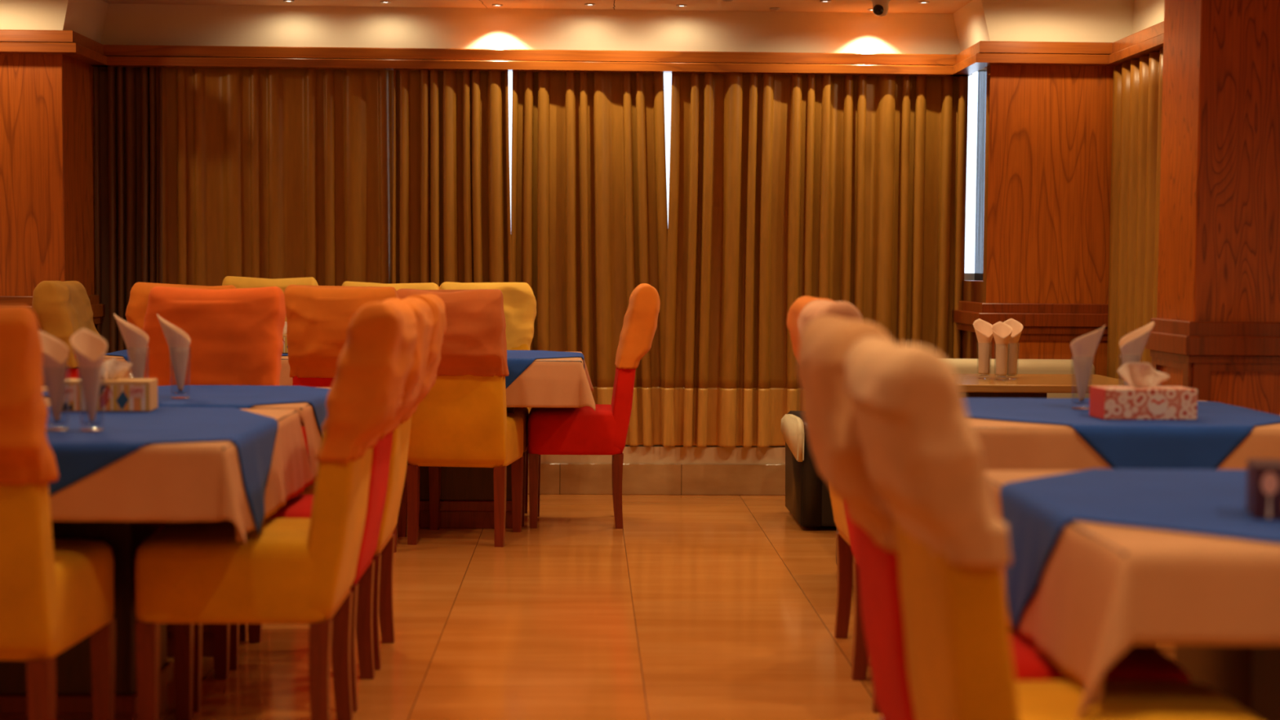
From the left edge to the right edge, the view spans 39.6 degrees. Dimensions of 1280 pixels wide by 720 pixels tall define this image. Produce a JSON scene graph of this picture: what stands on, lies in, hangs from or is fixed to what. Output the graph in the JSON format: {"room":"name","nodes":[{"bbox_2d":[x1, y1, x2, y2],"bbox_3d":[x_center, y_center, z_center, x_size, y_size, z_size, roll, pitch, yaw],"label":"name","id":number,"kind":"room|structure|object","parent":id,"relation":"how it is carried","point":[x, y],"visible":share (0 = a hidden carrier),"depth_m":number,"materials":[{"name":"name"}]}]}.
{"room":"restaurant dining room","nodes":[
{"label":"restaurant dining room","id":0,"kind":"room"},
{"bbox_2d":[0,53,97,386],"bbox_3d":[-3.219,-0.415,8.423,1.165,2.148,0.650,0,3,-2],"label":"wall","id":1,"kind":"structure","parent":0,"point":[48,220],"depth_m":8.10,"materials":[{"name":"brown wood"}]},
{"bbox_2d":[0,294,105,327],"bbox_3d":[-3.175,-0.240,8.409,1.155,0.140,0.680,0,3,-2],"label":"trim","id":2,"kind":"structure","parent":1,"relation":"attached to","point":[99,309],"depth_m":8.42,"materials":[{"name":"brown wood"}]},
{"bbox_2d":[0,0,108,43],"bbox_3d":[-3.207,-1.603,8.344,1.270,0.232,0.700,0,3,-2],"label":"wall","id":3,"kind":"structure","parent":0,"point":[86,18],"depth_m":8.04,"materials":[{"name":"beige paint"}]},
{"bbox_2d":[0,29,107,67],"bbox_3d":[-3.142,-1.455,8.332,1.200,0.100,0.745,0,3,-2],"label":"trim","id":4,"kind":"structure","parent":3,"relation":"attached to","point":[70,43],"depth_m":7.99,"materials":[{"name":"brown wood"}]},
{"bbox_2d":[102,0,972,13],"bbox_3d":[-0.453,-1.498,3.742,6.500,0.100,10.060,0,3,-2],"label":"ceiling","id":5,"kind":"structure","parent":0,"point":[934,6],"depth_m":8.54,"materials":[{"name":"paint"}]},
{"bbox_2d":[283,0,294,2],"bbox_3d":[-1.674,-1.711,8.474,0.052,0.006,0.052,0,3,-2],"label":"recessed light","id":6,"kind":"object","parent":5,"relation":"in","point":[286,1],"visible":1,"depth_m":8.47,"materials":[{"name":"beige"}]},
{"bbox_2d":[380,0,391,3],"bbox_3d":[-1.214,-1.708,8.488,0.052,0.006,0.052,0,3,-2],"label":"recessed light","id":7,"kind":"object","parent":5,"relation":"in","point":[381,2],"visible":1,"depth_m":8.47,"materials":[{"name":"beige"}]},
{"bbox_2d":[492,4,502,6],"bbox_3d":[-0.686,-1.708,8.563,0.052,0.006,0.052,0,3,-2],"label":"recessed light","id":8,"kind":"object","parent":5,"relation":"in","point":[493,5],"visible":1,"depth_m":8.55,"materials":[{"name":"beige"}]},
{"bbox_2d":[584,3,595,5],"bbox_3d":[-0.240,-1.702,8.517,0.052,0.006,0.052,0,3,-2],"label":"recessed light","id":9,"kind":"object","parent":5,"relation":"in","point":[585,4],"visible":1,"depth_m":8.50,"materials":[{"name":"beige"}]},
{"bbox_2d":[675,4,687,7],"bbox_3d":[0.200,-1.699,8.530,0.052,0.006,0.052,0,3,-2],"label":"recessed light","id":10,"kind":"object","parent":5,"relation":"in","point":[679,5],"visible":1,"depth_m":8.52,"materials":[{"name":"beige"}]},
{"bbox_2d":[769,7,780,9],"bbox_3d":[0.653,-1.700,8.604,0.052,0.006,0.052,0,3,-2],"label":"recessed light","id":11,"kind":"object","parent":5,"relation":"in","point":[771,8],"visible":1,"depth_m":8.59,"materials":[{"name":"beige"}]},
{"bbox_2d":[819,0,831,2],"bbox_3d":[0.871,-1.684,8.350,0.052,0.006,0.052,0,3,-2],"label":"recessed light","id":12,"kind":"object","parent":5,"relation":"in","point":[820,1],"visible":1,"depth_m":8.33,"materials":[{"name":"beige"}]},
{"bbox_2d":[871,0,890,17],"bbox_3d":[1.117,-1.637,8.259,0.090,0.086,0.091,0,3,-2],"label":"security camera","id":13,"kind":"object","parent":5,"relation":"attached to","point":[880,7],"visible":1,"depth_m":8.23,"materials":[{"name":"beige plastic"}]},
{"bbox_2d":[918,0,929,4],"bbox_3d":[1.335,-1.681,8.364,0.052,0.006,0.052,0,3,-2],"label":"recessed light","id":14,"kind":"object","parent":5,"relation":"in","point":[922,2],"visible":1,"depth_m":8.36,"materials":[{"name":"beige"}]},
{"bbox_2d":[100,3,986,71],"bbox_3d":[-0.254,-1.589,8.788,5.200,0.262,0.170,0,3,-2],"label":"wall","id":15,"kind":"structure","parent":0,"point":[164,24],"depth_m":8.70,"materials":[{"name":"beige paint"}]},
{"bbox_2d":[94,66,162,353],"bbox_3d":[-2.470,-0.519,8.620,0.326,1.855,0.075,0,3,-2],"label":"curtain","id":16,"kind":"object","parent":15,"relation":"hanging from","point":[126,111],"visible":0.62,"depth_m":8.60,"materials":[{"name":"brown fabric"}]},
{"bbox_2d":[155,67,393,286],"bbox_3d":[-1.777,-0.516,8.673,1.167,1.855,0.063,0,3,-2],"label":"curtain","id":17,"kind":"object","parent":15,"relation":"hanging from","point":[268,173],"visible":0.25,"depth_m":8.66,"materials":[{"name":"brown fabric"}]},
{"bbox_2d":[391,69,511,286],"bbox_3d":[-0.904,-0.509,8.673,0.604,1.855,0.095,0,3,-3],"label":"curtain","id":18,"kind":"object","parent":15,"relation":"hanging from","point":[451,217],"visible":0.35,"depth_m":8.64,"materials":[{"name":"brown fabric"}]},
{"bbox_2d":[91,44,972,76],"bbox_3d":[-0.515,-1.452,8.643,4.250,0.100,0.180,0,3,-2],"label":"trim","id":19,"kind":"structure","parent":15,"relation":"attached to","point":[122,55],"depth_m":8.57,"materials":[{"name":"brown wood"}]},
{"bbox_2d":[511,71,675,446],"bbox_3d":[-0.228,-0.506,8.707,0.812,1.855,0.093,0,3,-1],"label":"curtain","id":20,"kind":"object","parent":15,"relation":"hanging from","point":[589,211],"visible":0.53,"depth_m":8.70,"materials":[{"name":"brown fabric"}]},
{"bbox_2d":[663,72,831,447],"bbox_3d":[0.523,-0.500,8.710,0.802,1.855,0.088,0,3,-2],"label":"curtain","id":21,"kind":"object","parent":15,"relation":"hanging from","point":[748,224],"visible":0.88,"depth_m":8.70,"materials":[{"name":"brown fabric"}]},
{"bbox_2d":[828,75,968,358],"bbox_3d":[1.248,-0.497,8.760,0.723,1.855,0.088,0,3,-2],"label":"curtain","id":22,"kind":"object","parent":15,"relation":"hanging from","point":[898,144],"visible":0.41,"depth_m":8.74,"materials":[{"name":"brown fabric"}]},
{"bbox_2d":[528,444,785,464],"bbox_3d":[-0.536,0.541,8.831,4.235,0.236,0.098,0,3,-2],"label":"wall","id":23,"kind":"structure","parent":0,"point":[640,454],"depth_m":8.80,"materials":[{"name":"paint"}]},
{"bbox_2d":[528,462,785,495],"bbox_3d":[-0.536,0.583,8.825,4.235,0.152,0.115,0,3,-2],"label":"baseboard","id":24,"kind":"structure","parent":23,"relation":"attached to","point":[555,478],"depth_m":8.79,"materials":[{"name":"tile"}]},
{"bbox_2d":[158,493,1175,719],"bbox_3d":[-0.483,0.958,4.246,6.500,0.100,10.800,0,3,-2],"label":"floor","id":25,"kind":"structure","parent":0,"point":[701,606],"depth_m":5.53,"materials":[{"name":"tile"}]},
{"bbox_2d":[0,305,115,719],"bbox_3d":[-1.402,0.399,3.760,0.447,1.055,0.612,1,3,1],"label":"dining chair","id":26,"kind":"object","parent":25,"relation":"on","point":[55,593],"visible":1,"depth_m":3.60,"materials":[{"name":"yellow fabric"}]},
{"bbox_2d":[31,280,100,378],"bbox_3d":[-2.217,0.189,7.555,0.613,1.051,0.455,0,3,-2],"label":"dining chair","id":27,"kind":"object","parent":25,"relation":"on","point":[61,309],"visible":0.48,"depth_m":7.33,"materials":[{"name":"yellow fabric"}]},
{"bbox_2d":[0,410,297,719],"bbox_3d":[-1.508,0.527,4.292,1.200,0.740,0.960,0,3,-2],"label":"dining table","id":28,"kind":"object","parent":25,"relation":"on","point":[73,664],"visible":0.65,"depth_m":4.17,"materials":[{"name":"brown wood"}]},
{"bbox_2d":[49,408,315,545],"bbox_3d":[-1.524,0.260,4.266,1.343,0.214,1.062,0,3,-2],"label":"tablecloth","id":29,"kind":"object","parent":28,"relation":"on","point":[202,481],"visible":0.44,"depth_m":3.80,"materials":[{"name":"fabric"}]},
{"bbox_2d":[45,406,278,535],"bbox_3d":[-1.393,0.298,4.231,1.056,0.293,1.058,-1,4,-30],"label":"cloth","id":30,"kind":"object","parent":29,"relation":"on","point":[78,454],"visible":0.69,"depth_m":4.07,"materials":[{"name":"blue fabric"}]},
{"bbox_2d":[45,421,68,431],"bbox_3d":[-1.336,0.088,4.073,0.061,0.145,0.061,0,3,-2],"label":"tumbler","id":31,"kind":"object","parent":30,"relation":"on","point":[47,422],"visible":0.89,"depth_m":4.08,"materials":[{"name":"clear glass"}]},
{"bbox_2d":[39,330,69,421],"bbox_3d":[-1.351,0.036,4.076,0.084,0.208,0.082,0,3,-2],"label":"napkin","id":32,"kind":"object","parent":31,"relation":"in","point":[55,353],"visible":0.94,"depth_m":4.06,"materials":[{"name":"fabric"}]},
{"bbox_2d":[80,421,103,431],"bbox_3d":[-1.254,0.089,4.066,0.061,0.145,0.061,0,3,-2],"label":"tumbler","id":33,"kind":"object","parent":30,"relation":"on","point":[95,423],"visible":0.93,"depth_m":4.08,"materials":[{"name":"clear glass"}]},
{"bbox_2d":[70,328,107,422],"bbox_3d":[-1.261,0.035,4.071,0.083,0.211,0.088,0,3,-2],"label":"napkin","id":34,"kind":"object","parent":33,"relation":"in","point":[89,348],"visible":1,"depth_m":4.06,"materials":[{"name":"fabric"}]},
{"bbox_2d":[61,358,157,411],"bbox_3d":[-1.385,0.063,4.630,0.232,0.132,0.117,0,3,-6],"label":"tissue box","id":35,"kind":"object","parent":30,"relation":"on","point":[115,394],"visible":0.79,"depth_m":4.58,"materials":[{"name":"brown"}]},
{"bbox_2d":[124,282,236,329],"bbox_3d":[-1.778,0.212,7.162,0.453,1.054,0.617,0,3,-2],"label":"dining chair","id":36,"kind":"object","parent":25,"relation":"on","point":[136,308],"visible":0.16,"depth_m":6.85,"materials":[{"name":"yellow fabric"}]},
{"bbox_2d":[142,286,285,640],"bbox_3d":[-1.386,0.299,5.594,0.453,1.057,0.612,0,3,-2],"label":"dining chair","id":37,"kind":"object","parent":25,"relation":"on","point":[235,335],"visible":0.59,"depth_m":5.72,"materials":[{"name":"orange fabric"}]},
{"bbox_2d":[165,403,311,656],"bbox_3d":[-1.535,0.476,5.230,1.200,0.740,0.760,0,3,-2],"label":"dining table","id":38,"kind":"object","parent":25,"relation":"on","point":[207,628],"visible":0.12,"depth_m":5.12,"materials":[{"name":"brown wood"}]},
{"bbox_2d":[42,386,330,480],"bbox_3d":[-1.531,0.207,5.221,1.266,0.211,0.784,0,3,-2],"label":"tablecloth","id":39,"kind":"object","parent":38,"relation":"on","point":[308,420],"visible":0.15,"depth_m":4.92,"materials":[{"name":"fabric"}]},
{"bbox_2d":[42,385,329,437],"bbox_3d":[-1.253,0.225,5.225,0.798,0.251,0.798,3,4,43],"label":"cloth","id":40,"kind":"object","parent":39,"relation":"on","point":[239,397],"visible":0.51,"depth_m":5.16,"materials":[{"name":"blue fabric"}]},
{"bbox_2d":[171,391,189,399],"bbox_3d":[-1.302,0.036,5.033,0.061,0.145,0.061,0,3,-2],"label":"tumbler","id":41,"kind":"object","parent":40,"relation":"on","point":[175,392],"visible":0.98,"depth_m":5.05,"materials":[{"name":"clear glass"}]},
{"bbox_2d":[156,313,191,391],"bbox_3d":[-1.319,-0.021,5.029,0.093,0.219,0.081,0,3,-2],"label":"napkin","id":42,"kind":"object","parent":41,"relation":"in","point":[178,341],"visible":1,"depth_m":5.01,"materials":[{"name":"fabric"}]},
{"bbox_3d":[-1.413,0.036,5.010,0.061,0.145,0.061,0,3,-2],"label":"tumbler","id":43,"kind":"object","parent":40,"relation":"on","visible":0},
{"bbox_2d":[113,314,149,378],"bbox_3d":[-1.432,-0.021,5.006,0.096,0.220,0.084,0,3,-2],"label":"napkin","id":44,"kind":"object","parent":43,"relation":"in","point":[136,340],"visible":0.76,"depth_m":4.99,"materials":[{"name":"fabric"}]},
{"bbox_2d":[222,275,318,321],"bbox_3d":[-1.685,0.164,7.932,0.453,1.069,0.612,0,3,-2],"label":"dining chair","id":45,"kind":"object","parent":25,"relation":"on","point":[237,282],"visible":0.15,"depth_m":8.09,"materials":[{"name":"yellow fabric"}]},
{"bbox_2d":[134,297,417,719],"bbox_3d":[-0.843,0.381,4.216,0.619,1.050,0.442,0,3,-2],"label":"dining chair","id":46,"kind":"object","parent":25,"relation":"on","point":[296,571],"visible":0.99,"depth_m":4.02,"materials":[{"name":"yellow fabric"}]},
{"bbox_2d":[192,297,433,711],"bbox_3d":[-0.861,0.359,4.669,0.615,1.044,0.459,0,3,-2],"label":"dining chair","id":47,"kind":"object","parent":25,"relation":"on","point":[300,506],"visible":0.31,"depth_m":4.64,"materials":[{"name":"red fabric"}]},
{"bbox_2d":[229,293,446,670],"bbox_3d":[-0.870,0.332,5.132,0.608,1.049,0.447,0,3,-2],"label":"dining chair","id":48,"kind":"object","parent":25,"relation":"on","point":[383,598],"visible":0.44,"depth_m":5.02,"materials":[{"name":"yellow fabric"}]},
{"bbox_2d":[283,284,408,552],"bbox_3d":[-1.151,0.224,7.082,0.448,1.050,0.615,0,3,-2],"label":"dining chair","id":49,"kind":"object","parent":25,"relation":"on","point":[319,317],"visible":0.43,"depth_m":6.78,"materials":[{"name":"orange fabric"}]},
{"bbox_2d":[342,281,439,525],"bbox_3d":[-1.139,0.177,7.948,0.466,1.049,0.610,0,3,-2],"label":"dining chair","id":50,"kind":"object","parent":25,"relation":"on","point":[427,286],"visible":0.11,"depth_m":8.13,"materials":[{"name":"yellow fabric"}]},
{"bbox_2d":[396,288,523,546],"bbox_3d":[-0.728,0.224,7.265,0.446,1.036,0.614,1,3,6],"label":"dining chair","id":51,"kind":"object","parent":25,"relation":"on","point":[464,420],"visible":0.69,"depth_m":7.09,"materials":[{"name":"yellow fabric"}]},
{"bbox_2d":[439,281,536,526],"bbox_3d":[-0.700,0.179,7.962,0.455,1.050,0.612,0,3,-2],"label":"dining chair","id":52,"kind":"object","parent":25,"relation":"on","point":[519,299],"visible":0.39,"depth_m":8.10,"materials":[{"name":"yellow fabric"}]},
{"bbox_2d":[419,360,582,528],"bbox_3d":[-0.742,0.351,7.657,0.980,0.740,0.690,0,3,-2],"label":"dining table","id":53,"kind":"object","parent":25,"relation":"on","point":[467,493],"visible":0.3,"depth_m":7.62,"materials":[{"name":"brown wood"}]},
{"bbox_2d":[506,351,595,410],"bbox_3d":[-0.714,0.081,7.631,1.044,0.208,0.796,0,3,-2],"label":"tablecloth","id":54,"kind":"object","parent":53,"relation":"on","point":[554,384],"visible":0.23,"depth_m":7.30,"materials":[{"name":"fabric"}]},
{"bbox_2d":[505,350,585,389],"bbox_3d":[-0.736,0.125,7.637,1.013,0.306,0.740,0,3,-2],"label":"cloth","id":55,"kind":"object","parent":54,"relation":"on","point":[517,361],"visible":0.21,"depth_m":7.39,"materials":[{"name":"blue fabric"}]},
{"bbox_2d":[527,283,660,528],"bbox_3d":[-0.203,0.190,7.819,0.570,1.052,0.439,0,3,-2],"label":"dining chair","id":56,"kind":"object","parent":25,"relation":"on","point":[584,430],"visible":0.98,"depth_m":7.62,"materials":[{"name":"red fabric"}]},
{"bbox_2d":[786,296,855,662],"bbox_3d":[0.746,0.339,5.258,0.616,1.046,0.453,0,3,-2],"label":"dining chair","id":57,"kind":"object","parent":25,"relation":"on","point":[845,557],"visible":0.14,"depth_m":5.42,"materials":[{"name":"yellow fabric"}]},
{"bbox_2d":[797,299,880,713],"bbox_3d":[0.733,0.367,4.707,0.615,1.049,0.450,0,3,-2],"label":"dining chair","id":58,"kind":"object","parent":25,"relation":"on","point":[814,308],"visible":0.22,"depth_m":4.83,"materials":[{"name":"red fabric"}]},
{"bbox_2d":[835,528,853,585],"bbox_3d":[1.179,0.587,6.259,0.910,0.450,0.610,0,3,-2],"label":"dining chair","id":59,"kind":"object","parent":25,"relation":"on","point":[837,530],"visible":0.02,"depth_m":6.52,"materials":[{"name":"black wood"}]},
{"bbox_2d":[780,358,1095,526],"bbox_3d":[1.380,0.355,7.936,1.442,0.695,0.678,0,3,-2],"label":"sofa","id":60,"kind":"object","parent":25,"relation":"on","point":[807,495],"visible":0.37,"depth_m":7.75,"materials":[{"name":"black"}]},
{"bbox_2d":[796,315,1191,719],"bbox_3d":[0.577,0.456,3.010,0.613,1.053,0.444,0,3,-2],"label":"dining chair","id":61,"kind":"object","parent":25,"relation":"on","point":[836,446],"visible":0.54,"depth_m":2.84,"materials":[{"name":"red fabric"}]},
{"bbox_2d":[973,427,1021,428],"bbox_3d":[1.241,0.515,4.899,0.940,0.740,0.910,0,3,-2],"label":"dining table","id":62,"kind":"object","parent":25,"relation":"on","point":[973,428],"visible":0.02,"depth_m":4.42,"materials":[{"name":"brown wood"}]},
{"bbox_2d":[968,400,1279,470],"bbox_3d":[1.228,0.240,4.881,1.063,0.199,1.041,0,3,-2],"label":"tablecloth","id":63,"kind":"object","parent":62,"relation":"on","point":[1034,446],"visible":0.17,"depth_m":4.41,"materials":[{"name":"fabric"}]},
{"bbox_2d":[963,397,1279,469],"bbox_3d":[1.249,0.285,4.889,1.035,0.296,0.999,0,3,-2],"label":"cloth","id":64,"kind":"object","parent":63,"relation":"on","point":[1204,442],"visible":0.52,"depth_m":4.42,"materials":[{"name":"blue fabric"}]},
{"bbox_2d":[1071,401,1089,409],"bbox_3d":[1.220,0.062,4.909,0.061,0.145,0.061,0,3,-2],"label":"tumbler","id":65,"kind":"object","parent":64,"relation":"on","point":[1074,402],"visible":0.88,"depth_m":4.92,"materials":[{"name":"clear glass"}]},
{"bbox_2d":[1070,324,1106,401],"bbox_3d":[1.233,0.008,4.904,0.092,0.215,0.087,0,3,-2],"label":"napkin","id":66,"kind":"object","parent":65,"relation":"in","point":[1083,348],"visible":1,"depth_m":4.88,"materials":[{"name":"fabric"}]},
{"bbox_2d":[1088,362,1197,419],"bbox_3d":[1.310,0.078,4.626,0.245,0.145,0.121,0,3,-4],"label":"tissue box","id":67,"kind":"object","parent":64,"relation":"on","point":[1144,399],"visible":1,"depth_m":4.57,"materials":[{"name":"red"}]},
{"bbox_3d":[1.384,0.057,5.034,0.061,0.145,0.061,0,3,-2],"label":"tumbler","id":68,"kind":"object","parent":64,"relation":"on","visible":0},
{"bbox_2d":[1119,320,1154,386],"bbox_3d":[1.406,0.000,5.032,0.097,0.219,0.084,0,3,-2],"label":"napkin","id":69,"kind":"object","parent":68,"relation":"in","point":[1132,345],"visible":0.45,"depth_m":5.01,"materials":[{"name":"paper"}]},
{"bbox_2d":[956,373,1124,398],"bbox_3d":[1.434,0.421,7.139,1.000,0.690,0.700,0,3,-2],"label":"dining table","id":70,"kind":"object","parent":25,"relation":"on","point":[1026,385],"visible":0.23,"depth_m":6.96,"materials":[{"name":"brown wood"}]},
{"bbox_2d":[977,373,990,379],"bbox_3d":[1.377,0.003,7.114,0.061,0.145,0.061,0,3,-2],"label":"tumbler","id":71,"kind":"object","parent":70,"relation":"on","point":[978,374],"visible":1,"depth_m":7.13,"materials":[{"name":"clear glass"}]},
{"bbox_2d":[973,318,993,373],"bbox_3d":[1.376,-0.055,7.122,0.086,0.220,0.096,0,3,-2],"label":"napkin","id":72,"kind":"object","parent":71,"relation":"in","point":[983,329],"visible":0.99,"depth_m":7.09,"materials":[{"name":"paper"}]},
{"bbox_2d":[995,375,1007,380],"bbox_3d":[1.431,0.008,7.036,0.061,0.145,0.061,0,3,-2],"label":"tumbler","id":73,"kind":"object","parent":70,"relation":"on","point":[995,375],"visible":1,"depth_m":7.05,"materials":[{"name":"clear glass"}]},
{"bbox_2d":[991,321,1012,375],"bbox_3d":[1.432,-0.046,7.043,0.084,0.212,0.093,0,3,-2],"label":"napkin","id":74,"kind":"object","parent":73,"relation":"in","point":[1002,331],"visible":1,"depth_m":7.02,"materials":[{"name":"paper"}]},
{"bbox_2d":[1004,373,1017,379],"bbox_3d":[1.487,0.004,7.118,0.061,0.145,0.061,0,3,-2],"label":"tumbler","id":75,"kind":"object","parent":70,"relation":"on","point":[1006,374],"visible":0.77,"depth_m":7.11,"materials":[{"name":"clear glass"}]},
{"bbox_2d":[1003,318,1022,374],"bbox_3d":[1.489,-0.055,7.126,0.087,0.221,0.097,0,3,-2],"label":"napkin","id":76,"kind":"object","parent":75,"relation":"in","point":[1017,327],"visible":0.84,"depth_m":7.10,"materials":[{"name":"paper"}]},
{"bbox_2d":[843,335,1260,719],"bbox_3d":[0.598,0.490,2.553,0.598,1.034,0.457,0,3,-2],"label":"dining chair","id":77,"kind":"object","parent":25,"relation":"on","point":[922,449],"visible":1,"depth_m":2.35,"materials":[{"name":"yellow fabric"}]},
{"bbox_2d":[986,478,1279,719],"bbox_3d":[1.163,0.617,3.019,1.000,0.740,0.970,0,3,-2],"label":"dining table","id":78,"kind":"object","parent":25,"relation":"on","point":[1249,676],"visible":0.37,"depth_m":2.86,"materials":[{"name":"brown wood"}]},
{"bbox_2d":[985,470,1279,719],"bbox_3d":[1.163,0.368,3.004,1.156,0.251,1.068,0,3,-2],"label":"tablecloth","id":79,"kind":"object","parent":78,"relation":"on","point":[1091,602],"visible":0.43,"depth_m":2.50,"materials":[{"name":"fabric"}]},
{"bbox_2d":[1000,468,1279,634],"bbox_3d":[1.164,0.371,3.007,1.065,0.266,1.035,0,3,-2],"label":"cloth","id":80,"kind":"object","parent":79,"relation":"on","point":[1035,511],"visible":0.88,"depth_m":3.00,"materials":[{"name":"blue fabric"}]},
{"bbox_2d":[1245,458,1279,519],"bbox_3d":[1.087,0.176,2.807,0.234,0.143,0.121,1,3,13],"label":"tissue box","id":81,"kind":"object","parent":80,"relation":"on","point":[1263,475],"visible":1,"depth_m":2.77,"materials":[{"name":"black cardboard"}]},
{"bbox_3d":[-1.762,0.344,7.626,0.980,0.740,0.690,0,3,-2],"label":"dining table","id":82,"kind":"object","parent":25,"relation":"on","visible":0},
{"bbox_2d":[103,355,292,386],"bbox_3d":[-1.771,0.073,7.603,1.017,0.206,0.754,0,3,-2],"label":"tablecloth","id":83,"kind":"object","parent":82,"relation":"on","point":[285,379],"visible":0.02,"depth_m":7.27,"materials":[{"name":"fabric"}]},
{"bbox_2d":[105,349,288,362],"bbox_3d":[-1.764,0.099,7.605,1.011,0.266,0.731,0,3,-2],"label":"cloth","id":84,"kind":"object","parent":83,"relation":"on","point":[124,353],"visible":0.06,"depth_m":7.40,"materials":[{"name":"blue fabric"}]},
{"bbox_2d":[282,321,288,353],"bbox_3d":[-1.527,-0.098,7.583,0.232,0.132,0.117,0,3,-2],"label":"napkin","id":85,"kind":"object","parent":84,"relation":"on","point":[285,350],"visible":0.12,"depth_m":7.53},
{"bbox_2d":[961,64,1114,376],"bbox_3d":[1.921,-0.384,8.577,0.650,2.148,0.650,0,3,-2],"label":"wall","id":86,"kind":"structure","parent":0,"point":[1048,132],"depth_m":8.23,"materials":[{"name":"brown wood"}]},
{"bbox_2d":[951,300,1108,333],"bbox_3d":[1.901,-0.208,8.561,0.690,0.140,0.680,0,3,-2],"label":"trim","id":87,"kind":"structure","parent":86,"relation":"attached to","point":[1035,318],"depth_m":8.23,"materials":[{"name":"brown wood"}]},
{"bbox_2d":[990,333,1107,359],"bbox_3d":[1.926,0.293,8.282,0.650,0.830,0.014,0,3,-2],"label":"trim","id":88,"kind":"structure","parent":86,"relation":"attached to","point":[1023,336],"depth_m":8.25,"materials":[{"name":"brown wood"}]},
{"bbox_2d":[1106,48,1163,380],"bbox_3d":[2.221,-0.409,7.136,0.046,1.760,2.147,0,3,-2],"label":"curtain","id":89,"kind":"object","parent":86,"relation":"hanging from","point":[1137,89],"visible":0.25,"depth_m":7.89,"materials":[{"name":"brown fabric"}]},
{"bbox_2d":[952,0,1133,51],"bbox_3d":[2.101,-1.570,8.503,1.110,0.232,0.700,0,3,-2],"label":"wall","id":90,"kind":"structure","parent":0,"point":[1003,20],"depth_m":8.16,"materials":[{"name":"beige paint"}]},
{"bbox_2d":[951,21,1164,77],"bbox_3d":[1.900,-1.366,7.411,0.695,0.100,2.890,0,3,-2],"label":"trim","id":91,"kind":"structure","parent":90,"relation":"attached to","point":[983,54],"depth_m":8.12,"materials":[{"name":"brown wood"}]},
{"bbox_2d":[1132,0,1164,34],"bbox_3d":[2.591,-0.231,3.721,0.400,2.380,9.700,0,3,-2],"label":"wall","id":92,"kind":"structure","parent":0,"point":[1146,13],"depth_m":7.97,"materials":[{"name":"beige paint"}]},
{"bbox_2d":[1156,0,1279,415],"bbox_3d":[2.193,-0.349,5.842,0.870,2.380,0.370,0,3,-2],"label":"column","id":93,"kind":"structure","parent":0,"point":[1219,245],"depth_m":5.65,"materials":[{"name":"brown wood"}]},
{"bbox_2d":[1151,356,1192,388],"bbox_3d":[1.745,0.417,5.870,0.014,0.840,0.370,0,3,-2],"label":"trim","id":94,"kind":"structure","parent":93,"relation":"attached to","point":[1187,367],"depth_m":5.74,"materials":[{"name":"brown wood"}]},
{"bbox_2d":[1145,317,1279,363],"bbox_3d":[2.174,-0.064,5.840,0.905,0.130,0.405,0,3,-2],"label":"trim","id":95,"kind":"structure","parent":93,"relation":"attached to","point":[1187,341],"depth_m":5.64,"materials":[{"name":"brown wood"}]},
{"bbox_2d":[1191,362,1279,401],"bbox_3d":[2.193,0.430,5.692,0.870,0.840,0.014,0,3,-2],"label":"trim","id":96,"kind":"structure","parent":93,"relation":"attached to","point":[1202,371],"depth_m":5.65,"materials":[{"name":"brown wood"}]},
{"bbox_3d":[-0.614,-0.538,8.920,6.500,2.380,0.200,0,3,-2],"label":"wall","id":97,"kind":"structure","parent":0,"visible":0},
{"bbox_2d":[964,70,986,279],"bbox_3d":[-0.313,-1.004,8.886,4.295,1.180,0.095,0,3,-2],"label":"window","id":98,"kind":"structure","parent":97,"relation":"in","point":[980,149],"depth_m":8.90,"materials":[{"name":"silver metal"}]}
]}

